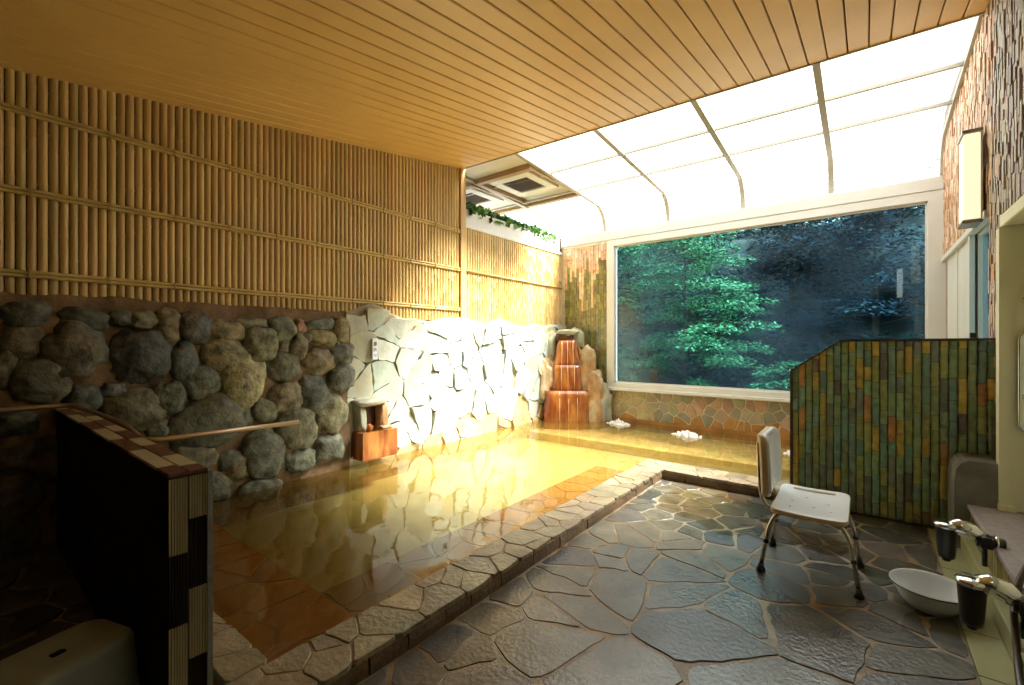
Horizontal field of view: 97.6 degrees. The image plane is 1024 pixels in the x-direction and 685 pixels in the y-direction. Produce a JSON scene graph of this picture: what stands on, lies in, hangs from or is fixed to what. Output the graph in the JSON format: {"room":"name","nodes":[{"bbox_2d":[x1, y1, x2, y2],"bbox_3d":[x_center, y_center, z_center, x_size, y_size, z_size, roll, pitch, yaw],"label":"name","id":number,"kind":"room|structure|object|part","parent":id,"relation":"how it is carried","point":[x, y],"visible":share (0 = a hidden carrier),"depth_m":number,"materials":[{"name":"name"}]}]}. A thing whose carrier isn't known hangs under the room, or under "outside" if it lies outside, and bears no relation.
{"room":"spa","nodes":[
{"label":"spa","id":0,"kind":"room"},
{"bbox_2d":[0,67,565,559],"bbox_3d":[-2.024,-0.300,4.978,0.402,4.700,10.120,0,0,38],"label":"wall","id":1,"kind":"structure","parent":0,"point":[166,270],"depth_m":4.24,"materials":[{"name":"brown wood"}]},
{"bbox_2d":[0,403,298,442],"bbox_3d":[-3.001,0.942,2.774,3.040,1.016,0.948,0,0,-20],"label":"handrail","id":2,"kind":"object","parent":1,"relation":"attached to","point":[120,422],"visible":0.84,"depth_m":3.00,"materials":[{"name":"brown wood"}]},
{"bbox_3d":[-2.997,-1.451,3.850,0.028,2.281,7.145,0,0,38],"label":"bamboo panel","id":3,"kind":"part","parent":1,"relation":"part of","materials":[{"name":"beige wood"}]},
{"bbox_3d":[-2.981,-1.650,3.841,0.040,0.061,7.150,0,0,38],"label":"bamboo rail","id":4,"kind":"part","parent":1,"relation":"part of","materials":[{"name":"beige wood"}]},
{"bbox_3d":[-2.981,-1.080,3.841,0.040,0.061,7.150,0,0,38],"label":"bamboo rail","id":5,"kind":"part","parent":1,"relation":"part of","materials":[{"name":"beige wood"}]},
{"bbox_3d":[-2.981,-0.490,3.841,0.040,0.061,7.150,0,0,38],"label":"bamboo rail","id":6,"kind":"part","parent":1,"relation":"part of","materials":[{"name":"beige wood"}]},
{"bbox_2d":[350,396,397,461],"bbox_3d":[-1.637,0.983,5.254,0.321,0.694,0.477,0,0,38],"label":"spout","id":7,"kind":"object","parent":1,"relation":"attached to","point":[367,444],"visible":0.99,"depth_m":5.13,"materials":[{"name":"wood"}]},
{"bbox_2d":[372,339,377,359],"bbox_3d":[-1.636,0.080,5.334,0.027,0.250,0.066,0,0,38],"label":"notice","id":8,"kind":"object","parent":1,"relation":"attached to","point":[374,341],"visible":1,"depth_m":5.32,"materials":[{"name":"white plastic"}]},
{"bbox_3d":[-0.751,-1.382,6.699,0.075,2.463,0.100,0,0,38],"label":"corner post","id":9,"kind":"part","parent":1,"relation":"part of","materials":[{"name":"beige wood"}]},
{"bbox_2d":[466,201,561,254],"bbox_3d":[0.013,-1.973,7.863,0.424,0.486,2.825,0,0,38],"label":"planter box","id":10,"kind":"object","parent":1,"relation":"on","point":[480,219],"visible":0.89,"depth_m":7.59,"materials":[{"name":"white wood"}]},
{"bbox_3d":[0.140,-1.080,7.805,0.036,0.036,2.740,0,0,38],"label":"bamboo rail","id":11,"kind":"part","parent":1,"relation":"part of","materials":[{"name":"beige wood"}]},
{"bbox_3d":[0.139,-1.000,7.835,0.028,1.460,2.766,0,0,38],"label":"bamboo panel","id":12,"kind":"part","parent":1,"relation":"part of","materials":[{"name":"beige wood"}]},
{"bbox_2d":[0,479,980,684],"bbox_3d":[-0.968,1.509,2.288,5.150,0.122,7.208,0,0,38],"label":"floor","id":13,"kind":"structure","parent":0,"point":[667,588],"depth_m":2.40,"materials":[{"name":"stone"}]},
{"bbox_2d":[0,619,139,684],"bbox_3d":[-1.691,1.300,1.668,0.330,0.300,0.440,0,0,20],"label":"stool","id":14,"kind":"object","parent":13,"relation":"on","point":[98,651],"visible":1,"depth_m":1.68,"materials":[{"name":"grey plastic"}]},
{"bbox_2d":[55,408,212,684],"bbox_3d":[-2.224,0.963,2.476,2.642,0.975,0.138,0,0,38],"label":"wall","id":15,"kind":"structure","parent":13,"relation":"on","point":[134,527],"depth_m":1.85,"materials":[{"name":"tile"}]},
{"bbox_2d":[756,426,864,599],"bbox_3d":[1.916,1.022,2.895,0.572,0.855,0.557,0,0,38],"label":"chair","id":16,"kind":"object","parent":13,"relation":"on","point":[832,508],"visible":1,"depth_m":2.86,"materials":[{"name":"white plastic"}]},
{"bbox_3d":[1.694,1.242,2.824,0.235,0.361,0.109,0,0,38],"label":"leg","id":17,"kind":"part","parent":16,"relation":"part of","materials":[{"name":"metal"}]},
{"bbox_3d":[1.754,0.795,3.022,0.060,0.400,0.460,0,0,38],"label":"backrest","id":18,"kind":"part","parent":16,"relation":"part of","materials":[{"name":"white plastic"}]},
{"bbox_3d":[1.925,1.242,3.120,0.038,0.361,0.246,0,0,-33],"label":"leg","id":19,"kind":"part","parent":16,"relation":"part of","materials":[{"name":"metal"}]},
{"bbox_3d":[1.927,1.038,2.886,0.390,0.062,0.550,0,0,38],"label":"seat","id":20,"kind":"part","parent":16,"relation":"part of","materials":[{"name":"white plastic"}]},
{"bbox_3d":[1.928,1.242,2.651,0.045,0.361,0.245,0,0,-30],"label":"leg","id":21,"kind":"part","parent":16,"relation":"part of","materials":[{"name":"metal"}]},
{"bbox_3d":[2.154,1.242,2.939,0.241,0.361,0.039,0,0,19],"label":"leg","id":22,"kind":"part","parent":16,"relation":"part of","materials":[{"name":"metal"}]},
{"bbox_2d":[790,338,995,527],"bbox_3d":[3.103,0.708,3.753,1.306,1.484,0.182,0,0,38],"label":"tiled wall","id":23,"kind":"structure","parent":13,"relation":"on","point":[880,423],"depth_m":3.65,"materials":[{"name":"tile"}]},
{"bbox_3d":[2.599,0.858,4.149,0.023,1.185,0.171,0,0,38],"label":"trim","id":24,"kind":"part","parent":23,"relation":"part of","materials":[{"name":"green tile"}]},
{"bbox_2d":[928,528,1015,684],"bbox_3d":[1.101,1.502,0.648,0.150,0.096,7.180,0,0,38],"label":"trim","id":25,"kind":"structure","parent":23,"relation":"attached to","point":[993,663],"depth_m":2.14,"materials":[{"name":"tile"}]},
{"bbox_2d":[969,333,975,337],"bbox_3d":[3.509,-0.054,3.411,0.032,0.041,0.040,0,0,38],"label":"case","id":26,"kind":"object","parent":23,"relation":"on","point":[971,335],"visible":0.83,"depth_m":3.40,"materials":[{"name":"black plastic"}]},
{"bbox_2d":[888,568,958,617],"bbox_3d":[2.302,1.389,2.464,0.357,0.121,0.357,0,0,38],"label":"basin","id":27,"kind":"object","parent":13,"relation":"on","point":[930,593],"visible":0.77,"depth_m":2.51,"materials":[{"name":"white plastic"}]},
{"bbox_2d":[0,0,990,168],"bbox_3d":[-0.501,-2.140,2.172,6.225,1.224,7.594,0,0,38],"label":"ceiling","id":28,"kind":"structure","parent":0,"point":[459,84],"depth_m":3.51,"materials":[{"name":"brown wood"}]},
{"bbox_2d":[464,12,984,234],"bbox_3d":[1.729,-2.100,6.484,6.962,1.300,3.010,0,0,38],"label":"frame","id":29,"kind":"object","parent":28,"relation":"attached to","point":[821,100],"visible":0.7,"depth_m":5.50,"materials":[{"name":"paint"}]},
{"bbox_2d":[466,181,523,213],"bbox_3d":[-0.747,-2.560,7.968,1.100,0.120,1.900,0,0,38],"label":"panel","id":30,"kind":"object","parent":29,"relation":"attached to","point":[486,199],"visible":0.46,"depth_m":8.05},
{"bbox_2d":[466,187,503,206],"bbox_3d":[-0.723,-2.575,8.000,0.790,0.050,0.860,0,0,38],"label":"grille","id":31,"kind":"object","parent":30,"relation":"attached to","point":[482,198],"depth_m":7.93,"materials":[{"name":"brown metal"}]},
{"bbox_2d":[466,154,579,207],"bbox_3d":[0.168,-2.560,7.248,1.090,0.120,1.900,0,0,38],"label":"panel","id":32,"kind":"object","parent":29,"relation":"attached to","point":[511,170],"visible":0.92,"depth_m":7.10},
{"bbox_2d":[504,177,542,191],"bbox_3d":[0.193,-2.576,7.279,0.490,0.037,0.540,0,0,38],"label":"grille","id":33,"kind":"object","parent":32,"relation":"attached to","point":[528,185],"depth_m":7.30,"materials":[{"name":"brown metal"}]},
{"bbox_2d":[213,426,934,663],"bbox_3d":[1.041,1.835,4.477,5.600,0.730,6.924,0,0,38],"label":"pool water","id":34,"kind":"object","parent":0,"point":[284,578],"visible":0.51,"depth_m":4.09,"materials":[{"name":"yellow liquid"}]},
{"bbox_2d":[213,459,933,684],"bbox_3d":[0.283,1.433,3.368,6.663,0.155,2.673,0,0,-19],"label":"pool edge","id":35,"kind":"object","parent":34,"relation":"attached to","point":[353,649],"depth_m":2.36,"materials":[{"name":"stone"}]},
{"bbox_2d":[540,327,612,429],"bbox_3d":[1.142,0.716,8.298,1.393,2.015,0.690,0,0,0],"label":"stone fountain","id":36,"kind":"object","parent":34,"relation":"on","point":[575,395],"visible":0.92,"depth_m":8.11,"materials":[{"name":"stone"}]},
{"bbox_2d":[221,438,934,592],"bbox_3d":[1.040,1.835,4.475,5.600,0.730,6.920,0,0,38],"label":"basin","id":37,"kind":"object","parent":34,"relation":"in","point":[389,534],"depth_m":4.33,"materials":[{"name":"stone"}]},
{"label":"water","id":38,"kind":"object","parent":34,"relation":"in","visible":0},
{"bbox_2d":[606,418,629,430],"bbox_3d":[1.839,1.411,7.731,0.247,0.234,0.412,0,0,-32],"label":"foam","id":39,"kind":"object","parent":38,"relation":"in","point":[619,424],"visible":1,"depth_m":7.67,"materials":[{"name":"liquid"}]},
{"bbox_2d":[671,430,701,441],"bbox_3d":[2.628,1.413,6.769,0.473,0.188,0.276,0,0,38],"label":"inlet","id":40,"kind":"object","parent":38,"relation":"in","point":[686,435],"visible":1,"depth_m":6.72,"materials":[{"name":"liquid"}]},
{"bbox_2d":[783,450,789,456],"bbox_3d":[3.619,1.416,5.596,0.394,0.204,0.249,0,0,38],"label":"inlet","id":41,"kind":"object","parent":38,"relation":"in","point":[787,453],"visible":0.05,"depth_m":5.66,"materials":[{"name":"liquid"}]},
{"bbox_2d":[561,243,789,448],"bbox_3d":[3.186,0.100,7.259,5.730,3.900,0.170,0,0,38],"label":"wall","id":42,"kind":"structure","parent":0,"point":[584,268],"depth_m":7.82,"materials":[{"name":"stone"}]},
{"bbox_2d":[558,175,945,402],"bbox_3d":[3.135,-0.593,7.242,5.670,2.915,0.220,0,0,38],"label":"window","id":43,"kind":"structure","parent":42,"relation":"in","point":[928,192],"depth_m":6.60,"materials":[{"name":"white wood"}]},
{"bbox_2d":[941,0,1023,512],"bbox_3d":[2.435,-0.500,1.469,0.590,4.700,10.120,0,0,38],"label":"wall","id":44,"kind":"structure","parent":0,"point":[991,98],"depth_m":3.15,"materials":[{"name":"tile"}]},
{"bbox_2d":[957,127,982,229],"bbox_3d":[3.747,-1.330,3.668,0.117,0.750,0.250,0,0,38],"label":"wall lamp","id":45,"kind":"object","parent":44,"relation":"attached to","point":[970,142],"visible":1,"depth_m":3.58,"materials":[{"name":"white glass"}]},
{"bbox_3d":[3.789,-1.330,3.636,0.012,0.690,0.240,0,0,38],"label":"plate","id":46,"kind":"part","parent":45,"relation":"part of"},
{"bbox_2d":[977,221,989,340],"bbox_3d":[3.996,-0.280,3.727,0.070,1.460,0.760,0,0,38],"label":"window","id":47,"kind":"structure","parent":44,"relation":"in","point":[983,308],"depth_m":4.00,"materials":[{"name":"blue glass"}]},
{"bbox_3d":[3.994,-0.280,3.728,0.006,1.360,0.680,0,0,38],"label":"pane","id":48,"kind":"part","parent":47,"relation":"part of","materials":[{"name":"clear glass"}]},
{"bbox_2d":[948,452,1023,672],"bbox_3d":[1.402,1.145,0.408,0.700,0.630,7.155,0,0,38],"label":"countertop","id":49,"kind":"structure","parent":44,"relation":"attached to","point":[972,478],"depth_m":2.94,"materials":[{"name":"tile"}]},
{"bbox_2d":[933,518,1006,566],"bbox_3d":[2.604,1.142,2.558,0.291,0.256,0.112,0,0,38],"label":"tap","id":50,"kind":"object","parent":49,"relation":"attached to","point":[947,532],"visible":0.98,"depth_m":2.56,"materials":[{"name":"black plastic"}]},
{"bbox_3d":[2.601,1.073,2.560,0.157,0.118,0.091,0,0,38],"label":"arm","id":51,"kind":"part","parent":50,"relation":"part of","materials":[{"name":"silver metal"}]},
{"bbox_3d":[2.691,1.115,2.489,0.012,0.080,0.080,0,0,38],"label":"wall plate","id":52,"kind":"part","parent":50,"relation":"part of","materials":[{"name":"silver metal"}]},
{"bbox_2d":[954,573,1023,638],"bbox_3d":[2.115,1.142,1.937,0.291,0.256,0.112,0,0,38],"label":"tap","id":53,"kind":"object","parent":49,"relation":"attached to","point":[973,591],"visible":1,"depth_m":1.95,"materials":[{"name":"black plastic"}]},
{"bbox_2d":[966,625,977,630],"bbox_3d":[2.045,1.260,1.992,0.044,0.020,0.044,0,0,38],"label":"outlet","id":54,"kind":"object","parent":53,"relation":"attached to","point":[973,627],"depth_m":1.97,"materials":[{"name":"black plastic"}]},
{"bbox_3d":[2.112,1.073,1.939,0.157,0.118,0.091,0,0,38],"label":"arm","id":55,"kind":"part","parent":53,"relation":"part of","materials":[{"name":"silver metal"}]},
{"bbox_2d":[1009,563,1023,684],"bbox_3d":[2.323,0.879,1.875,1.242,1.138,0.388,0,0,-17],"label":"shower hose","id":56,"kind":"object","parent":44,"relation":"hanging from","point":[1014,620],"visible":0.74,"depth_m":1.98,"materials":[{"name":"silver metal"}]},
{"bbox_2d":[1018,331,1023,431],"bbox_3d":[3.510,0.260,2.860,0.380,0.700,0.020,0,0,38],"label":"wall mirror","id":57,"kind":"object","parent":44,"relation":"attached to","point":[1021,336],"visible":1,"depth_m":2.96,"materials":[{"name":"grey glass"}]},
{"bbox_3d":[3.513,0.260,2.864,0.360,0.680,0.010,0,0,38],"label":"glass","id":58,"kind":"part","parent":57,"relation":"part of","materials":[{"name":"mirror"}]},
{"label":"outside","id":59,"kind":"structure","parent":0,"visible":0},
{"bbox_2d":[617,208,924,390],"bbox_3d":[7.197,-1.198,13.997,38.000,8.109,15.100,0,0,38],"label":"hillside","id":60,"kind":"structure","parent":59,"point":[896,327],"depth_m":12.89,"materials":[{"name":"plant"}]},
{"bbox_2d":[617,353,643,382],"bbox_3d":[3.019,1.299,12.176,1.727,2.041,1.486,0,0,-43],"label":"shrub","id":61,"kind":"object","parent":60,"relation":"on","point":[620,363],"visible":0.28,"depth_m":12.11,"materials":[{"name":"green plant"}]},
{"bbox_2d":[607,204,723,327],"bbox_3d":[4.489,-2.279,14.732,5.131,4.108,5.000,0,0,38],"label":"maple tree","id":62,"kind":"object","parent":60,"relation":"on","point":[643,265],"visible":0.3,"depth_m":14.28,"materials":[{"name":"green plant"}]},
{"bbox_2d":[617,213,786,384],"bbox_3d":[4.948,-0.844,11.966,4.415,4.941,5.248,0,0,-19],"label":"maple tree","id":63,"kind":"object","parent":60,"relation":"on","point":[684,248],"visible":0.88,"depth_m":11.30,"materials":[{"name":"green plant"}]},
{"bbox_2d":[686,376,718,386],"bbox_3d":[4.187,1.765,10.380,1.951,1.990,2.203,0,0,-33],"label":"shrub","id":64,"kind":"object","parent":60,"relation":"on","point":[702,382],"visible":0.09,"depth_m":10.25,"materials":[{"name":"green plant"}]},
{"bbox_2d":[556,158,939,388],"bbox_3d":[6.583,-1.897,15.581,28.610,8.340,11.290,0,0,38],"label":"tree","id":65,"kind":"object","parent":60,"relation":"on","point":[811,346],"visible":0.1,"depth_m":12.18,"materials":[{"name":"green plant"}]},
{"bbox_2d":[743,359,802,390],"bbox_3d":[6.000,1.365,9.838,2.284,1.986,2.407,0,0,38],"label":"shrub","id":66,"kind":"object","parent":60,"relation":"on","point":[777,372],"visible":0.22,"depth_m":9.76,"materials":[{"name":"green plant"}]},
{"bbox_2d":[737,161,887,317],"bbox_3d":[8.075,-2.648,12.350,3.655,4.393,3.852,0,0,38],"label":"cedar tree","id":67,"kind":"object","parent":60,"relation":"on","point":[791,187],"visible":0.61,"depth_m":12.07,"materials":[{"name":"green plant"}]},
{"bbox_2d":[764,161,924,338],"bbox_3d":[8.495,-1.794,10.417,4.649,4.463,4.131,0,0,38],"label":"cedar tree","id":68,"kind":"object","parent":60,"relation":"on","point":[856,236],"visible":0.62,"depth_m":10.33,"materials":[{"name":"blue plant"}]},
{"bbox_2d":[899,327,924,338],"bbox_3d":[9.725,-1.070,8.604,3.190,4.558,2.938,0,0,-26],"label":"cedar tree","id":69,"kind":"object","parent":60,"relation":"on","point":[909,335],"visible":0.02,"depth_m":9.22,"materials":[{"name":"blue plant"}]}
]}

